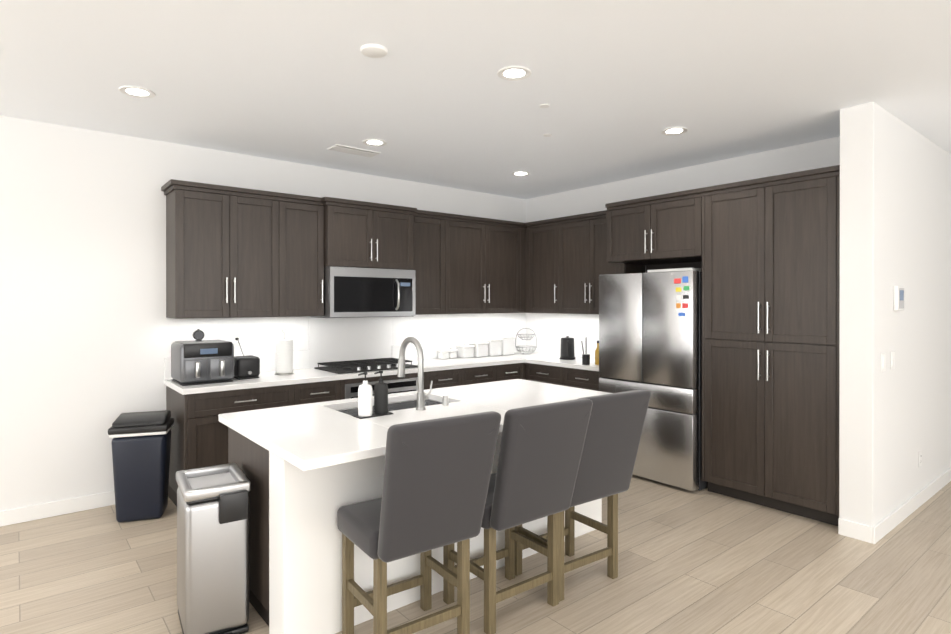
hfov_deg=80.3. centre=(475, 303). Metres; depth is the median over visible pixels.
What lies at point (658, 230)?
upper cabinet
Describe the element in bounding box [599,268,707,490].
refrigerator
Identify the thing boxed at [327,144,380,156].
ceiling vent
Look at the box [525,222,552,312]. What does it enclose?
upper cabinet
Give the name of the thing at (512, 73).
recessed light
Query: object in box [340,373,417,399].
built-in oven
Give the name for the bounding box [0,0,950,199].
ceiling
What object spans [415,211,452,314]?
upper cabinet
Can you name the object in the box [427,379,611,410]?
island countertop
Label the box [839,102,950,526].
wall
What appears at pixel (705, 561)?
floor
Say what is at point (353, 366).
gas cooktop
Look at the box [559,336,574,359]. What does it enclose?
canister
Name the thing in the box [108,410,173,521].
trash can
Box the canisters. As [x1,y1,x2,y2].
[436,334,515,358]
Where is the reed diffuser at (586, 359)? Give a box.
[581,337,589,364]
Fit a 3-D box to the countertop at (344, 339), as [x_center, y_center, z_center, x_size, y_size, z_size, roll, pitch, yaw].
[-0.713,0.388,5.468,3.988,0.510,0.668,0,0,-39]
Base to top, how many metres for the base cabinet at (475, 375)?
0.874 m
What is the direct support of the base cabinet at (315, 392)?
on the floor
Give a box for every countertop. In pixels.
[164,317,560,394]
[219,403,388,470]
[323,391,506,434]
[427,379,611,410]
[528,341,598,370]
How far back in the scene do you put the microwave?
5.09 m
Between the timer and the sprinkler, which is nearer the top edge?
the sprinkler
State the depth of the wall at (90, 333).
4.20 m
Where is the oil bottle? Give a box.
[595,341,598,364]
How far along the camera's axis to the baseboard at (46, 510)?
4.03 m
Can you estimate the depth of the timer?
4.37 m
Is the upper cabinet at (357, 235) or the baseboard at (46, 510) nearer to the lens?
the baseboard at (46, 510)
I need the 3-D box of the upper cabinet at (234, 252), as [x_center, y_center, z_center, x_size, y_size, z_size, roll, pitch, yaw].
[-2.025,-0.386,4.602,0.833,0.999,0.349,0,0,-39]
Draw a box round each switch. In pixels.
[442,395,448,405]
[881,353,885,371]
[890,351,894,368]
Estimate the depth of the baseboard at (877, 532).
3.78 m
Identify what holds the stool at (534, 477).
on the floor
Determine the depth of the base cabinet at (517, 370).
6.01 m
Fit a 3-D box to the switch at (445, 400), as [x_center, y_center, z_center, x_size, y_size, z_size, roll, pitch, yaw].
[-0.178,0.578,3.351,0.038,0.057,0.038,0,0,-39]
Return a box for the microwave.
[310,266,414,317]
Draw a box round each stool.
[337,411,500,633]
[443,398,592,633]
[515,389,650,601]
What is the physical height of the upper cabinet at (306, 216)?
0.999 m
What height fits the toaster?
0.174 m
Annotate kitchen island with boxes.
[228,399,601,633]
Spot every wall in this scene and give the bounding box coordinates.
[0,116,525,510]
[526,136,839,342]
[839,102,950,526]
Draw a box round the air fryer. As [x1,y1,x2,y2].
[171,340,233,385]
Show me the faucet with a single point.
(422, 397)
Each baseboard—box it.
[0,491,114,526]
[838,467,950,543]
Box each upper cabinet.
[165,183,288,318]
[289,195,324,316]
[325,199,416,270]
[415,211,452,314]
[453,215,520,313]
[521,223,526,312]
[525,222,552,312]
[553,214,644,313]
[605,189,700,264]
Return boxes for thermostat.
[893,286,903,310]
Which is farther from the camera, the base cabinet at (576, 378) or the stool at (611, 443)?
the base cabinet at (576, 378)
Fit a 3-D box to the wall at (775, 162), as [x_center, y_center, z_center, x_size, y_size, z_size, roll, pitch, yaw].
[1.836,0.117,5.619,0.150,2.800,3.660,0,0,-39]
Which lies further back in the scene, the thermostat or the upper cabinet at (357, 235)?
the upper cabinet at (357, 235)
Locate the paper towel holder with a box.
[274,328,293,374]
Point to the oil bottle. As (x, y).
(597, 349)
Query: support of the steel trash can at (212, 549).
on the floor
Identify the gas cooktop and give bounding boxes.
[314,358,417,373]
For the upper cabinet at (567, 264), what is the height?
0.999 m
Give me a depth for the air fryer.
4.22 m
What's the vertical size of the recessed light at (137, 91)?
0.009 m
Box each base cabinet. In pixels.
[166,384,301,506]
[302,380,339,403]
[424,365,501,389]
[502,363,525,380]
[526,363,599,390]
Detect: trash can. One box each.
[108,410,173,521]
[176,463,250,633]
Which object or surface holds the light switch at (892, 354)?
attached to the wall at (895, 201)
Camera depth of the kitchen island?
2.60 m
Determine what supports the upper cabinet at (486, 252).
attached to the wall at (90, 333)
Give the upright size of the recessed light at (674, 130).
0.009 m
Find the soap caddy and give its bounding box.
[353,371,392,418]
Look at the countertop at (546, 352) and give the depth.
6.23 m
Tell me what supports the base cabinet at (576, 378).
on the floor
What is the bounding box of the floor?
[0,474,950,633]
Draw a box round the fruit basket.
[515,328,536,353]
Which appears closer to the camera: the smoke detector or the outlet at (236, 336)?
the smoke detector
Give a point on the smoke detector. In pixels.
(374, 50)
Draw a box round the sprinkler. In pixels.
[539,104,549,107]
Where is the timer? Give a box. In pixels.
[193,329,203,340]
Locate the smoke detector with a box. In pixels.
[360,44,387,57]
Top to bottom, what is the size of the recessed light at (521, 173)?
0.009 m
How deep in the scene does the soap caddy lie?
3.02 m
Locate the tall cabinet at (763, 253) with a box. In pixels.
[697,169,839,525]
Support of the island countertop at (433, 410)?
on the kitchen island
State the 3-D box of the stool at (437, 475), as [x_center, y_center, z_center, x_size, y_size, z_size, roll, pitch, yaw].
[-0.260,0.991,2.474,0.514,1.065,0.597,0,0,-35]
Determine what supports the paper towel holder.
on the countertop at (344, 339)
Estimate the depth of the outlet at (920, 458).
4.24 m
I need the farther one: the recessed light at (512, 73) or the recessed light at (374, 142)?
the recessed light at (374, 142)
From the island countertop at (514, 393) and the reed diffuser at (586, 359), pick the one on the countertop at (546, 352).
the reed diffuser at (586, 359)
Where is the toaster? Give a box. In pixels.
[233,355,259,379]
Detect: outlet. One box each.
[232,330,243,355]
[919,451,921,466]
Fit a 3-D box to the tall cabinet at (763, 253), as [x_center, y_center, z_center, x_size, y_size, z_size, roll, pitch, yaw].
[2.369,0.317,4.330,0.649,2.405,0.979,0,0,-39]
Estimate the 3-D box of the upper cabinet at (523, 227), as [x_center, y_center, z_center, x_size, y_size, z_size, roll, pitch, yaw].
[0.548,-0.390,6.701,0.475,0.999,0.349,0,0,-39]
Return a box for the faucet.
[397,337,432,410]
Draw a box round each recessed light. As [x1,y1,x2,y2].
[119,86,155,97]
[363,139,386,145]
[497,66,531,80]
[511,171,530,175]
[661,127,687,134]

